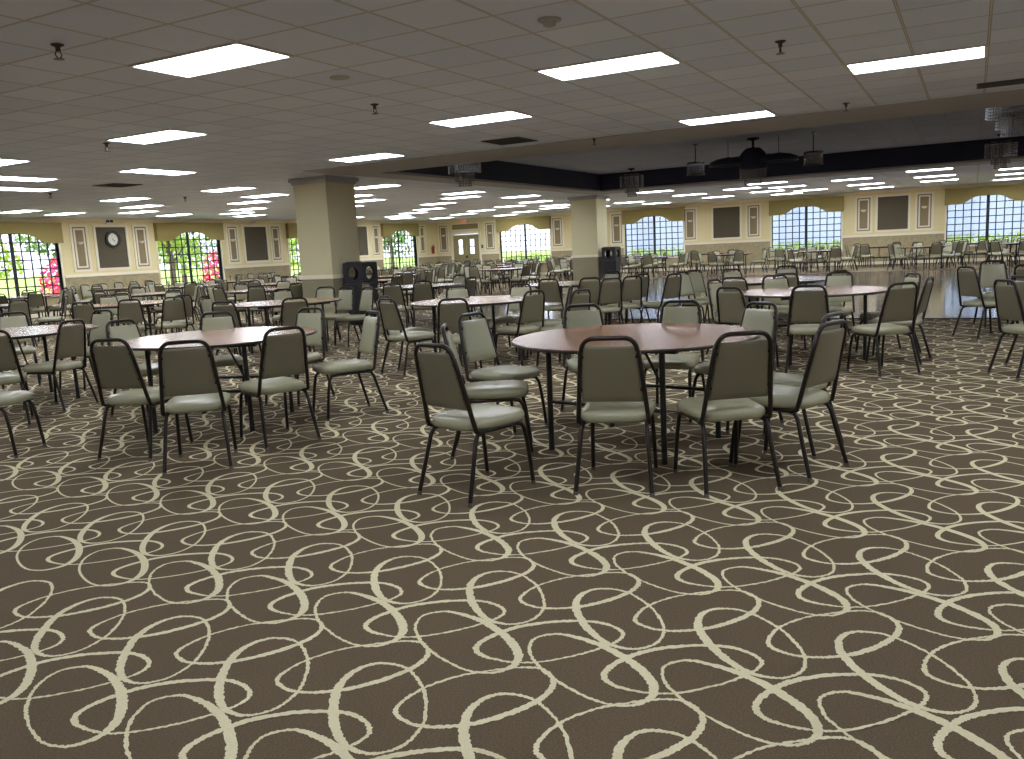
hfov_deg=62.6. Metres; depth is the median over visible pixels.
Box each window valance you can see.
[0,222,63,242]
[153,223,223,240]
[285,223,297,238]
[380,224,418,236]
[496,216,550,231]
[621,207,684,224]
[769,196,843,215]
[945,184,1023,204]
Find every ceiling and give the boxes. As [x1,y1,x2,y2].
[0,0,1023,220]
[498,105,1023,173]
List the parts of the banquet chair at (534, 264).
backrest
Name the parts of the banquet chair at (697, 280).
frame, backrest, seat, leg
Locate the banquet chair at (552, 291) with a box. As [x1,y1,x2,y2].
[538,278,564,318]
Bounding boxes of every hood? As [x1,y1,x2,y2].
[343,261,377,283]
[601,246,620,259]
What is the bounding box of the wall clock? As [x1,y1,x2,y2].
[105,231,120,247]
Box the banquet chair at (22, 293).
[21,290,39,322]
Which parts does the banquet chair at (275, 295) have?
seat, backrest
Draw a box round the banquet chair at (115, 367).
[90,338,193,461]
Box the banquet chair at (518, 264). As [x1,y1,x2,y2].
[509,263,525,290]
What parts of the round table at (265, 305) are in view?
leg, leg, leg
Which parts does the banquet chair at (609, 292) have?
seat, frame, backrest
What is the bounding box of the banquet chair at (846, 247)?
[844,244,861,267]
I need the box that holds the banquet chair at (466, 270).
[463,265,484,291]
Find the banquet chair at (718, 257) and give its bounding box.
[711,251,726,273]
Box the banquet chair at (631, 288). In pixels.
[605,275,643,324]
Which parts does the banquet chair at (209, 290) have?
backrest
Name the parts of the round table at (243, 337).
leg, leg, leg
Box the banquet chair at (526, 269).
[510,264,532,292]
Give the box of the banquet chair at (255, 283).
[248,280,271,313]
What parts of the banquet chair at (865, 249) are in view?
backrest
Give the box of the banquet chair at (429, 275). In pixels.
[411,269,432,301]
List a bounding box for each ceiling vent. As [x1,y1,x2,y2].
[94,183,141,186]
[481,137,537,144]
[977,78,1023,88]
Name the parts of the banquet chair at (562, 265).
backrest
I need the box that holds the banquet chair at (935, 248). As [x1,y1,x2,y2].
[923,242,942,269]
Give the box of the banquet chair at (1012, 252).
[992,239,1014,265]
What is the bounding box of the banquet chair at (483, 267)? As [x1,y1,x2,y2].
[482,264,500,291]
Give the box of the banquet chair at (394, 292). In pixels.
[382,283,412,335]
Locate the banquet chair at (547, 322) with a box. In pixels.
[526,285,571,359]
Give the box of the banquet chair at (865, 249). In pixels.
[858,244,874,267]
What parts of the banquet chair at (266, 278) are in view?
backrest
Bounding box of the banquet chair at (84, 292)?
[80,284,93,304]
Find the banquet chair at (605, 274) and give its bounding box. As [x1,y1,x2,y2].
[600,271,623,320]
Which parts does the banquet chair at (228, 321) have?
backrest, frame, seat, leg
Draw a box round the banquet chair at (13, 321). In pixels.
[0,311,41,389]
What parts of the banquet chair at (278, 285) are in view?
backrest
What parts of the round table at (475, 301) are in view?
leg, leg, leg, leg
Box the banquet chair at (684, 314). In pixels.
[643,299,705,405]
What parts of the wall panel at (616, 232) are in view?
moulding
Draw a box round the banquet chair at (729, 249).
[718,249,734,270]
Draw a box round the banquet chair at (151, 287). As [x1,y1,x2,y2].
[148,283,163,309]
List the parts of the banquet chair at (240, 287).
backrest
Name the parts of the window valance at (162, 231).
cord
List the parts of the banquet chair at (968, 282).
leg, backrest, frame, seat, leg, leg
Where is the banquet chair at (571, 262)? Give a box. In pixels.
[570,259,572,280]
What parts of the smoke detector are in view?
plate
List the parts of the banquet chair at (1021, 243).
backrest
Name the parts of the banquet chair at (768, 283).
frame, backrest, seat, leg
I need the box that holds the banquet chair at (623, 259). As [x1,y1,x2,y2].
[620,255,637,278]
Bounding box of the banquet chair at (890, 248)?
[887,244,908,270]
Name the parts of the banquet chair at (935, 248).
seat, frame, backrest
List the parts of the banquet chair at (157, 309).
seat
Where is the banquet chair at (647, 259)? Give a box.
[642,254,653,277]
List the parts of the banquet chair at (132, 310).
backrest, frame, seat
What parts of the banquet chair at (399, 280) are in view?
backrest, frame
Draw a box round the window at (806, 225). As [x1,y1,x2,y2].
[770,206,842,253]
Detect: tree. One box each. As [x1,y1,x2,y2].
[0,243,23,283]
[13,234,55,264]
[157,234,209,284]
[160,233,216,283]
[288,238,299,267]
[383,231,412,267]
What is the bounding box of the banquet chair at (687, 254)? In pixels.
[673,252,688,272]
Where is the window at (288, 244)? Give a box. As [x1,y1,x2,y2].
[287,238,300,277]
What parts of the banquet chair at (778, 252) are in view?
backrest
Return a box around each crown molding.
[0,217,435,222]
[435,180,1023,222]
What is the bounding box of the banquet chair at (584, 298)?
[536,288,590,366]
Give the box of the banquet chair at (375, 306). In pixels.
[361,282,378,311]
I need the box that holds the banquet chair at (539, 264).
[522,263,541,286]
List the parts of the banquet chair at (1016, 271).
frame, backrest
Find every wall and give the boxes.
[0,221,436,289]
[435,183,1023,261]
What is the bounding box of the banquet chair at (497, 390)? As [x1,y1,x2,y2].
[441,323,534,459]
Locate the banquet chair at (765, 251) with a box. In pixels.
[750,249,767,272]
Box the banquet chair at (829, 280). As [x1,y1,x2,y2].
[811,271,856,347]
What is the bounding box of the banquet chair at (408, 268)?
[407,267,420,280]
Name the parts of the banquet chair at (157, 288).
backrest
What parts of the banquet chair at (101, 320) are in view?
seat, leg, backrest, frame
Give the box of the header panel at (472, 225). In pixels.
[451,222,478,230]
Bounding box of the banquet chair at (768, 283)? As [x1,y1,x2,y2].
[761,274,806,349]
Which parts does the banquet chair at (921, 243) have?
backrest, seat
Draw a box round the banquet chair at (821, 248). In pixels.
[806,245,824,268]
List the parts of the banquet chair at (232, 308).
backrest, frame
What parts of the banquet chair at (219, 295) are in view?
backrest, frame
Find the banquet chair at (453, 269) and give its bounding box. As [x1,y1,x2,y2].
[439,266,454,291]
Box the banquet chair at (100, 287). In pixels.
[91,286,102,303]
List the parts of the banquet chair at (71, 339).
seat, leg, frame, backrest, leg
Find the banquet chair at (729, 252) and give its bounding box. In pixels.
[727,250,738,271]
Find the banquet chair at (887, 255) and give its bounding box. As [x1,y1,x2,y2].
[883,242,900,266]
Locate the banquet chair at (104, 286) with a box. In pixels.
[98,283,110,294]
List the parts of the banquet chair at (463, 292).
backrest, frame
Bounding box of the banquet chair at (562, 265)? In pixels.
[559,258,569,280]
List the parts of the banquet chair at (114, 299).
frame, backrest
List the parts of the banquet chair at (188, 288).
backrest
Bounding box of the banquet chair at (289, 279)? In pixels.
[286,276,297,285]
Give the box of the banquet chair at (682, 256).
[668,252,685,275]
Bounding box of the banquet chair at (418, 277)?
[397,273,420,305]
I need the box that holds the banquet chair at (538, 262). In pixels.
[522,262,540,289]
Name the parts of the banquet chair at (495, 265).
backrest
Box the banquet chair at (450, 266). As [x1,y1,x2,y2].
[447,263,455,275]
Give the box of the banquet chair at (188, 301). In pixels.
[159,294,194,334]
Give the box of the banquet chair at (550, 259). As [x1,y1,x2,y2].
[548,259,566,281]
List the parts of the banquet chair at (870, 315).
leg, seat, leg, leg, backrest, frame, leg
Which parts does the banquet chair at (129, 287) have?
backrest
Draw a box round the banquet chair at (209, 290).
[206,285,240,319]
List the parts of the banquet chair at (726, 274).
frame, backrest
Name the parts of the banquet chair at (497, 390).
backrest, frame, leg, seat, leg, leg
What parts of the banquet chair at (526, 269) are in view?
seat, backrest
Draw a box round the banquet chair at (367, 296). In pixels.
[334,286,379,347]
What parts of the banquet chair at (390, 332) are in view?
frame, leg, seat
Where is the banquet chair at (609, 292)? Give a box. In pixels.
[590,277,623,324]
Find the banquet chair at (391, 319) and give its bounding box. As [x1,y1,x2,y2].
[378,298,437,376]
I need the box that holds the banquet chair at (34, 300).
[27,291,48,324]
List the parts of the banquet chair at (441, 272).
backrest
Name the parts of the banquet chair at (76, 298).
backrest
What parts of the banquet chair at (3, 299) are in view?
backrest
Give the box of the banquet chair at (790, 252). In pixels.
[787,248,806,272]
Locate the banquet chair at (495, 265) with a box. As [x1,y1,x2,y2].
[487,263,503,289]
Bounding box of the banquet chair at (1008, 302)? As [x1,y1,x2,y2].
[987,279,1023,380]
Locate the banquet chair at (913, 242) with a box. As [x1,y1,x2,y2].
[896,242,915,265]
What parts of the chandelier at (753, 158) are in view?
lamp shade, stem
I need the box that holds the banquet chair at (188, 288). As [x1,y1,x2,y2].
[184,282,201,314]
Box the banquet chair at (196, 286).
[188,284,203,320]
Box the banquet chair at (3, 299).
[0,293,8,316]
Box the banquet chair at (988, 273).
[973,260,1008,328]
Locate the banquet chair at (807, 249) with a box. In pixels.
[805,246,818,270]
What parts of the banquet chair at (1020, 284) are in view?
leg, frame, backrest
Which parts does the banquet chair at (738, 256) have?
backrest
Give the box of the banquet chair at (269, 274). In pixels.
[263,273,273,287]
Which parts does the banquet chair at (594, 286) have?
backrest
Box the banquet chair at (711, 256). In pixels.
[707,252,724,275]
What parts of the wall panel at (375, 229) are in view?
moulding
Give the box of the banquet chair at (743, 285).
[721,277,755,325]
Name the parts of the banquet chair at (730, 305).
backrest, frame, leg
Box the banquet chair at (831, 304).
[796,270,850,336]
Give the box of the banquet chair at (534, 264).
[520,261,538,286]
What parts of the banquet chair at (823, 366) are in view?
leg, seat, leg, frame, backrest, leg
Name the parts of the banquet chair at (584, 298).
seat, backrest, frame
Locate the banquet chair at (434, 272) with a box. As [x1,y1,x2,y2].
[427,269,437,298]
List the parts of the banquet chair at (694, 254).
backrest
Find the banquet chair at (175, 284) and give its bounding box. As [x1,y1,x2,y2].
[173,281,188,297]
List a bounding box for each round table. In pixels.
[0,294,58,325]
[0,304,8,316]
[0,324,98,397]
[87,286,147,294]
[94,299,173,344]
[108,291,181,324]
[113,326,316,432]
[164,284,217,301]
[225,279,264,303]
[225,287,288,325]
[230,298,341,353]
[246,276,285,280]
[258,281,301,313]
[376,279,403,298]
[376,283,462,323]
[378,274,419,300]
[390,271,436,295]
[404,268,448,288]
[410,295,524,365]
[478,265,524,286]
[479,267,522,293]
[486,263,526,282]
[511,323,759,464]
[525,280,622,324]
[623,256,644,272]
[632,256,674,276]
[689,252,726,271]
[712,276,825,307]
[715,253,753,273]
[737,286,887,364]
[770,249,804,268]
[795,249,843,272]
[858,245,902,266]
[897,245,950,269]
[961,241,1001,262]
[1000,242,1022,266]
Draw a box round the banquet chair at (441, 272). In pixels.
[432,267,445,294]
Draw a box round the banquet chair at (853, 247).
[838,245,856,269]
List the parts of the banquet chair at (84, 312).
backrest, frame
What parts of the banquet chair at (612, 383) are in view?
leg, backrest, frame, seat, leg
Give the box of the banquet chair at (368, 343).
[312,310,388,420]
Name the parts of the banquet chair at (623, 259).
backrest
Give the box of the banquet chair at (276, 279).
[274,275,280,282]
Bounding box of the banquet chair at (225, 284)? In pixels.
[218,280,227,294]
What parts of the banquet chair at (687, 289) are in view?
backrest, frame, seat, leg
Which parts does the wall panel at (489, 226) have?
moulding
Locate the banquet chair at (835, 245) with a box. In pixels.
[823,245,840,270]
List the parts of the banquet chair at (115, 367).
leg, backrest, frame, seat, leg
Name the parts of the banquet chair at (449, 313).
seat, backrest, frame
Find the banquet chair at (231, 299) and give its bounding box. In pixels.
[218,282,243,313]
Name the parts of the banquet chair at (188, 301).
seat, frame, backrest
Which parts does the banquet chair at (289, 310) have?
backrest, frame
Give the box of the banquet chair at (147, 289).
[145,281,157,305]
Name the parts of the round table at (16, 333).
leg, leg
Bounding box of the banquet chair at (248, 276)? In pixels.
[247,273,254,282]
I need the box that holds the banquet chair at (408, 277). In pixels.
[402,271,412,301]
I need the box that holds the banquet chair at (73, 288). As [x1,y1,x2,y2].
[53,288,75,323]
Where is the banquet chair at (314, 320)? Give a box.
[265,307,335,405]
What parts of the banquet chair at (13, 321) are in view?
backrest, frame, seat, leg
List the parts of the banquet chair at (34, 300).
backrest, frame, seat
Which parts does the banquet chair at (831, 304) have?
seat, frame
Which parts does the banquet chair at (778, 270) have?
backrest, frame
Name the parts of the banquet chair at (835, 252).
backrest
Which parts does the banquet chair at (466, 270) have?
backrest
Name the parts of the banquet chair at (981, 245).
frame, backrest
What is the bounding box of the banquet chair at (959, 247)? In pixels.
[940,241,963,268]
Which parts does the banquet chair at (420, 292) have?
seat, backrest, frame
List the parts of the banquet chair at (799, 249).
backrest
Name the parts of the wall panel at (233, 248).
moulding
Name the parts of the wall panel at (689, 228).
moulding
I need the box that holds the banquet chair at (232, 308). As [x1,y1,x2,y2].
[211,301,260,354]
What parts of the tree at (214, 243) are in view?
crown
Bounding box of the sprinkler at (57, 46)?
[50,43,64,60]
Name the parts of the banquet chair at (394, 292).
backrest, frame, seat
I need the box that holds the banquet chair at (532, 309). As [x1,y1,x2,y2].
[494,289,544,365]
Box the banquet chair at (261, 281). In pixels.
[253,278,271,308]
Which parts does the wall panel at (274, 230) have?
moulding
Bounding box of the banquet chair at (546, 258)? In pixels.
[546,258,559,278]
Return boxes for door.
[450,231,481,272]
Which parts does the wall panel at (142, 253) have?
moulding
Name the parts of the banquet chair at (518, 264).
backrest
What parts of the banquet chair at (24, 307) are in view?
backrest, frame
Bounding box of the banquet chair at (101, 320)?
[59,309,112,390]
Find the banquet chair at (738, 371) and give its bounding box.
[673,330,782,497]
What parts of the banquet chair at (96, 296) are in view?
backrest, frame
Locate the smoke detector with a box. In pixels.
[538,16,560,27]
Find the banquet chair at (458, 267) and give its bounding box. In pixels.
[444,264,460,288]
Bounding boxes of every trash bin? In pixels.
[343,261,378,324]
[601,246,620,275]
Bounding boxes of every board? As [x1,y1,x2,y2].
[92,224,131,270]
[241,225,270,262]
[357,225,369,256]
[711,204,741,239]
[875,193,910,231]
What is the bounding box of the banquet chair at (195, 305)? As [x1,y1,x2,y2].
[193,285,200,320]
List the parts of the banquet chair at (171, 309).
seat, backrest, frame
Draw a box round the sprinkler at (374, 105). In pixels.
[370,103,378,114]
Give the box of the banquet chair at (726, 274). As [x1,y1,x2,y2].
[722,268,759,308]
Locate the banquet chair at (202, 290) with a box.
[200,287,220,305]
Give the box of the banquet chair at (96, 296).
[93,291,128,325]
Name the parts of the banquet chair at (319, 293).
frame, backrest, leg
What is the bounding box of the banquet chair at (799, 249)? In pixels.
[791,246,806,269]
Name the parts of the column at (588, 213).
rail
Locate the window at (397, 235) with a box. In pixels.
[381,230,419,269]
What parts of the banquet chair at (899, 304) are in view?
leg, leg, seat, leg, frame, backrest, leg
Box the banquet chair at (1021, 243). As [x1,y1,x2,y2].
[1017,239,1023,266]
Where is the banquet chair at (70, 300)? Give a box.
[48,289,73,320]
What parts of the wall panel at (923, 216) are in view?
moulding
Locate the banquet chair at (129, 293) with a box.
[115,290,141,323]
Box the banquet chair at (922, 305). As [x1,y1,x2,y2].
[865,276,933,365]
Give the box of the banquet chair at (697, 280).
[686,269,727,324]
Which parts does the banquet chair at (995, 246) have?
backrest, frame, seat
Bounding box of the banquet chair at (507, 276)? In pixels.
[505,262,521,288]
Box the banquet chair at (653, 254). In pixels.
[647,253,658,275]
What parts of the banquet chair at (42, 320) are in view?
leg, seat, frame, backrest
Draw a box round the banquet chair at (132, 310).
[117,299,150,354]
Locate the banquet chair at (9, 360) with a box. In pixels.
[0,330,34,426]
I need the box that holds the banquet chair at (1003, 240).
[995,237,1008,261]
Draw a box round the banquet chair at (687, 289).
[676,271,709,323]
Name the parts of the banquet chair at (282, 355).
leg, seat, frame, backrest, leg, leg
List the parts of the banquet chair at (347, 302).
seat, backrest, frame, leg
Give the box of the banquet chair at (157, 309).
[154,287,180,328]
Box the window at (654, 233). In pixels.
[623,216,684,259]
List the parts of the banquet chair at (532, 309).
leg, seat, frame, backrest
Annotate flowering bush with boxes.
[38,257,59,293]
[201,248,219,280]
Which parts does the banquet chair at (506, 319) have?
seat, backrest, frame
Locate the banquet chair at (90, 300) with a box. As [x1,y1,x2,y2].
[70,286,92,304]
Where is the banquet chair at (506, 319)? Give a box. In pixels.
[492,283,531,352]
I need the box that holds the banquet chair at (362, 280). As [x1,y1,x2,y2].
[359,280,377,326]
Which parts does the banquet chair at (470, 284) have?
frame, backrest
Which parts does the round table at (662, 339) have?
leg, leg, leg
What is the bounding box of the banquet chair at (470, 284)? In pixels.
[465,277,477,317]
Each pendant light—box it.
[686,144,704,175]
[803,131,823,165]
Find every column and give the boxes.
[288,176,359,325]
[567,195,608,280]
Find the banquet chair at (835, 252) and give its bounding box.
[826,246,841,272]
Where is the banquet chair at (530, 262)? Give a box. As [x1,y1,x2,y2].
[526,260,534,281]
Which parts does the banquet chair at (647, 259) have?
backrest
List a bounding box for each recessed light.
[0,158,32,165]
[0,176,58,181]
[0,187,59,191]
[0,210,43,212]
[45,212,87,214]
[100,197,151,201]
[104,129,209,143]
[116,168,198,175]
[116,211,157,213]
[118,205,165,207]
[127,41,294,77]
[158,214,190,215]
[201,187,254,191]
[224,212,255,214]
[225,200,271,203]
[229,208,266,210]
[230,214,264,216]
[241,193,291,197]
[326,152,406,162]
[354,184,402,188]
[355,194,372,196]
[355,199,387,201]
[398,212,425,213]
[415,208,443,209]
[419,202,458,204]
[426,110,534,127]
[439,196,482,198]
[441,191,487,194]
[465,209,493,211]
[497,205,527,207]
[500,195,542,197]
[517,200,552,202]
[534,50,682,80]
[540,204,569,206]
[614,201,645,203]
[634,190,674,192]
[671,193,707,195]
[676,110,777,125]
[703,195,732,197]
[722,187,762,189]
[745,181,787,184]
[749,190,785,192]
[768,185,806,188]
[770,192,802,194]
[794,188,826,191]
[830,177,872,181]
[844,44,987,74]
[846,182,883,185]
[859,186,894,188]
[905,167,953,172]
[913,174,955,177]
[919,178,958,181]
[992,178,1023,180]
[994,172,1023,175]
[998,167,1023,169]
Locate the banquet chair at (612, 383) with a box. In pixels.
[573,336,658,496]
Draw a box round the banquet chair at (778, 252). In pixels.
[773,247,787,270]
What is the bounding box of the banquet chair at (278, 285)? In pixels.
[272,280,290,321]
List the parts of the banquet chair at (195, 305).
frame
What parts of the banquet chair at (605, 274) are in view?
backrest, frame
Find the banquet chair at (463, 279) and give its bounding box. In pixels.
[439,275,465,298]
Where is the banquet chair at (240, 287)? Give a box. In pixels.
[234,283,263,323]
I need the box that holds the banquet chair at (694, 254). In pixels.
[690,251,704,272]
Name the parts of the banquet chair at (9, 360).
backrest, frame, seat, leg, leg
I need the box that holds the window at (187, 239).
[155,232,224,286]
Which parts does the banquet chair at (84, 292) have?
backrest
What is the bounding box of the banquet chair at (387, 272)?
[381,270,389,292]
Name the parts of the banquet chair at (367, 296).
leg, seat, backrest, frame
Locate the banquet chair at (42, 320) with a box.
[37,294,67,341]
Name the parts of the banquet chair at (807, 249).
backrest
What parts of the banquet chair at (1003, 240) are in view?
backrest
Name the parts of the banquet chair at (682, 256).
backrest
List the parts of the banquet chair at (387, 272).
backrest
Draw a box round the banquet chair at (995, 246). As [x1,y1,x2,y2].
[989,240,1012,266]
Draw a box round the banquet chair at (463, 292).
[446,285,478,333]
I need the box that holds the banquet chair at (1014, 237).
[995,237,1014,262]
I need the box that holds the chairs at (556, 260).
[377,239,972,282]
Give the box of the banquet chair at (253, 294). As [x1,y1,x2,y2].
[247,285,270,326]
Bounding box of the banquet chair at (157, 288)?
[154,284,165,313]
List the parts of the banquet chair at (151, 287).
backrest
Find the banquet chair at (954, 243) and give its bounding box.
[951,240,968,264]
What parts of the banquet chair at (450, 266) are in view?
backrest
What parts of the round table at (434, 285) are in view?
leg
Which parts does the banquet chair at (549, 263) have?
seat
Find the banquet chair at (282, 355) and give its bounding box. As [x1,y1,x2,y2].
[238,326,321,450]
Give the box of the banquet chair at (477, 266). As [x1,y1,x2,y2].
[475,263,488,284]
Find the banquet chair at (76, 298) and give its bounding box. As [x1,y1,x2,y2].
[72,291,96,312]
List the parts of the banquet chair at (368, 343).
leg, leg, seat, leg, backrest, frame, leg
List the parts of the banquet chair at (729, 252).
backrest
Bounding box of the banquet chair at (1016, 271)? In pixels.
[1007,264,1023,336]
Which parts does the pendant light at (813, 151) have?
ring frame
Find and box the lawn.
[0,250,549,296]
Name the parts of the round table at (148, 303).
leg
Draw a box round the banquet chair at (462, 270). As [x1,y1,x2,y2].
[449,263,464,282]
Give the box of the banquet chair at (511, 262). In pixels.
[503,261,512,284]
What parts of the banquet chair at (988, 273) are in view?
leg, seat, frame, backrest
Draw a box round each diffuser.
[51,213,78,214]
[106,198,148,201]
[121,169,193,174]
[128,211,154,213]
[230,201,269,203]
[239,208,264,210]
[248,194,285,197]
[334,153,401,161]
[833,178,870,180]
[906,168,952,171]
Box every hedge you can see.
[509,253,549,260]
[627,246,683,255]
[773,239,839,249]
[947,231,1023,241]
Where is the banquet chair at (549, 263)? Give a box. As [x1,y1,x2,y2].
[547,259,564,280]
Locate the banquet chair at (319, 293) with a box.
[314,286,341,342]
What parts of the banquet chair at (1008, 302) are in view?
leg, frame, backrest, seat, leg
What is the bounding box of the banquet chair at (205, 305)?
[199,296,250,354]
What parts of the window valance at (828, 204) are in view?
cord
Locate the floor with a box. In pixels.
[0,260,1023,758]
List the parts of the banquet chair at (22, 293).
backrest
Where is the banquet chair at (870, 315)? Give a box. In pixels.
[855,272,921,356]
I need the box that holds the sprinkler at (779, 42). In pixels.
[775,40,785,54]
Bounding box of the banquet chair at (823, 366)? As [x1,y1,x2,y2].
[728,319,849,481]
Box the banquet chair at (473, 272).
[469,266,489,295]
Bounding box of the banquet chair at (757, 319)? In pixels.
[688,301,783,432]
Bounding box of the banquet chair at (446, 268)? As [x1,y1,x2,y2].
[435,266,447,292]
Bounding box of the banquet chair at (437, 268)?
[435,265,444,289]
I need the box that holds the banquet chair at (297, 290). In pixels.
[276,282,302,325]
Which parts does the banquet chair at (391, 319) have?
leg, backrest, frame, leg, seat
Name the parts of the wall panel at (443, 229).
moulding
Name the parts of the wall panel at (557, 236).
moulding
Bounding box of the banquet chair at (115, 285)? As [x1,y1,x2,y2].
[114,282,125,292]
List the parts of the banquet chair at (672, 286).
leg, seat, frame, backrest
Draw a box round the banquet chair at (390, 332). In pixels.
[379,295,434,369]
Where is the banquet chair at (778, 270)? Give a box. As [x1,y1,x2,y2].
[775,265,797,323]
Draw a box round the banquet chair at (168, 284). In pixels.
[151,281,169,309]
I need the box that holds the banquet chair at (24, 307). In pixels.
[8,299,37,346]
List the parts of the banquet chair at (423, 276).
backrest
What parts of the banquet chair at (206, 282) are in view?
backrest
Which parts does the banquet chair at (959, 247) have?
seat, frame, backrest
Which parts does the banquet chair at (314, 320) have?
backrest, frame, seat, leg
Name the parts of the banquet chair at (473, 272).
backrest, frame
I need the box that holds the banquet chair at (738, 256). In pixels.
[730,250,744,273]
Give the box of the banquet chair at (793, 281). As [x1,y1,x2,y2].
[764,273,802,340]
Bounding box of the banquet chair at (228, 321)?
[199,311,247,405]
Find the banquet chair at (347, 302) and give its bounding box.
[325,286,359,344]
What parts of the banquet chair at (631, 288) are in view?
seat, leg, frame, backrest, leg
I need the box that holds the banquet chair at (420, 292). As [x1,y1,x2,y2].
[412,281,436,328]
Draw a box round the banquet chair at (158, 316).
[155,290,187,334]
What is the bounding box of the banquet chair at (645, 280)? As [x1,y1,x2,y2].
[610,273,650,324]
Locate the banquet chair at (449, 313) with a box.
[437,298,481,369]
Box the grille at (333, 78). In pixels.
[332,77,347,79]
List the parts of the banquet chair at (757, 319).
leg, seat, leg, backrest, frame, leg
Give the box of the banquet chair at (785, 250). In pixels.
[784,248,802,271]
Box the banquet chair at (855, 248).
[838,245,857,270]
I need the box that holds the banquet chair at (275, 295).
[272,288,293,325]
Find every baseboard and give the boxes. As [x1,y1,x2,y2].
[7,281,390,317]
[493,257,1023,274]
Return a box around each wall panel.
[68,224,92,271]
[131,225,151,268]
[225,225,240,263]
[269,225,282,261]
[371,225,381,256]
[418,225,426,253]
[437,224,449,252]
[483,221,495,250]
[551,216,563,247]
[610,212,623,244]
[683,207,697,240]
[746,203,760,237]
[855,196,872,232]
[915,191,933,229]
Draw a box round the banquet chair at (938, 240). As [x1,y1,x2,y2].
[936,240,955,264]
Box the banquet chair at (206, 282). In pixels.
[200,279,215,309]
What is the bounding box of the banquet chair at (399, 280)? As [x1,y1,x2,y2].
[379,274,402,295]
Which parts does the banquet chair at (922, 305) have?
seat, leg, frame, leg, backrest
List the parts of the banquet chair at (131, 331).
leg, frame, backrest, seat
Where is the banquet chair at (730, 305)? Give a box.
[716,286,779,368]
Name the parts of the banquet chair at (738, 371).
leg, leg, seat, frame, leg, backrest, leg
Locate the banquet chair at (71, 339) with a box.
[23,319,99,412]
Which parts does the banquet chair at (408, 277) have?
backrest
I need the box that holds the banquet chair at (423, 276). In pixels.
[411,268,425,295]
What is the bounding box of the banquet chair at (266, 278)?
[258,274,271,296]
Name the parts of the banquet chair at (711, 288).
frame, backrest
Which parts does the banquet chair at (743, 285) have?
backrest, frame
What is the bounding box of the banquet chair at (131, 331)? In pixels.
[105,319,162,416]
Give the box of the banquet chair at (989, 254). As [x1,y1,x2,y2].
[984,240,1003,263]
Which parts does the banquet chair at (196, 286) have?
backrest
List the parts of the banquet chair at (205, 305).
frame, backrest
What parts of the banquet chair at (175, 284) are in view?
backrest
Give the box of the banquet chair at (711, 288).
[705,279,739,354]
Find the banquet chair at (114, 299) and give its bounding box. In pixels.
[98,294,131,343]
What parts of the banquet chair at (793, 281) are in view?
seat, frame, backrest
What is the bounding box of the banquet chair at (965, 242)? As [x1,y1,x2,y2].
[945,240,967,267]
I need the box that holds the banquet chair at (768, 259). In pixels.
[762,248,777,270]
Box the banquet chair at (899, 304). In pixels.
[846,282,920,377]
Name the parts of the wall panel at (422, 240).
moulding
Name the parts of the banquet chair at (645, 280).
seat, frame, backrest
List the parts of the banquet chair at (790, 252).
backrest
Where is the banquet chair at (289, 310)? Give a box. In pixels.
[281,297,317,363]
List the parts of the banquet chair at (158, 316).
frame, backrest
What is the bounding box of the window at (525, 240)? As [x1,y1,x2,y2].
[498,224,551,262]
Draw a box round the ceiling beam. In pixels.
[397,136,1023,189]
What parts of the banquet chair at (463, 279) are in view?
backrest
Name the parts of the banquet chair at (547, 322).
seat, frame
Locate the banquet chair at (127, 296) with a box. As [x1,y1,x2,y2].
[111,293,137,325]
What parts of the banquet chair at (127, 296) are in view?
backrest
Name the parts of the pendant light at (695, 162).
ring frame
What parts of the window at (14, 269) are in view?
casing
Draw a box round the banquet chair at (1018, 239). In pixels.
[1014,238,1023,264]
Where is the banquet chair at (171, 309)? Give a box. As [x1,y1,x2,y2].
[154,296,187,352]
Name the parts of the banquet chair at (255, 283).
backrest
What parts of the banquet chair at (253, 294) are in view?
backrest, frame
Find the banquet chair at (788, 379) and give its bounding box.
[738,311,844,459]
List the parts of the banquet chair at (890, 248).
backrest, seat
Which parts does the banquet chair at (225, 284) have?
backrest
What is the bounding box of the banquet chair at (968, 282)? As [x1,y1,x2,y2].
[951,266,1014,339]
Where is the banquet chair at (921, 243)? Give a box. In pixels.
[910,242,926,267]
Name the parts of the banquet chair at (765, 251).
seat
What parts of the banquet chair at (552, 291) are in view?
backrest, seat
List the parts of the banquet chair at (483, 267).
backrest, seat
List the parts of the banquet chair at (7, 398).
leg, seat, leg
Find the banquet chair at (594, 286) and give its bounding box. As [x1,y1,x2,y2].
[578,277,602,306]
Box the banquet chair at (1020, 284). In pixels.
[1004,275,1023,364]
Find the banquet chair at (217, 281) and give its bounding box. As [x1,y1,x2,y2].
[214,278,234,303]
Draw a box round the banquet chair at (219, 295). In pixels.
[212,287,247,319]
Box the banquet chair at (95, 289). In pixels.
[92,289,105,303]
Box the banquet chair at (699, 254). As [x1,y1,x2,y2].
[698,253,714,274]
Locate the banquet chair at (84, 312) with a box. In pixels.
[71,301,103,360]
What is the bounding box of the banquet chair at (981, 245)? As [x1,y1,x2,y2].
[973,239,989,263]
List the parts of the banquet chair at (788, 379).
seat, leg, frame, backrest, leg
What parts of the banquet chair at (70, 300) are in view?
seat, frame, backrest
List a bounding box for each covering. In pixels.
[4,256,437,316]
[438,233,1023,271]
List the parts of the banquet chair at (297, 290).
frame, backrest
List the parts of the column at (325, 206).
rail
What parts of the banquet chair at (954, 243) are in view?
backrest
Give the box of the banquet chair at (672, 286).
[640,273,681,323]
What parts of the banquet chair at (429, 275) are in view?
backrest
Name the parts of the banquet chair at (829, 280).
backrest, frame, seat, leg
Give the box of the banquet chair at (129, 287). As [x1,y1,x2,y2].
[128,283,144,312]
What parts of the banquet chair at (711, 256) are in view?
backrest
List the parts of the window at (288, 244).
casing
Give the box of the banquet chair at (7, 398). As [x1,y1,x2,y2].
[0,390,46,457]

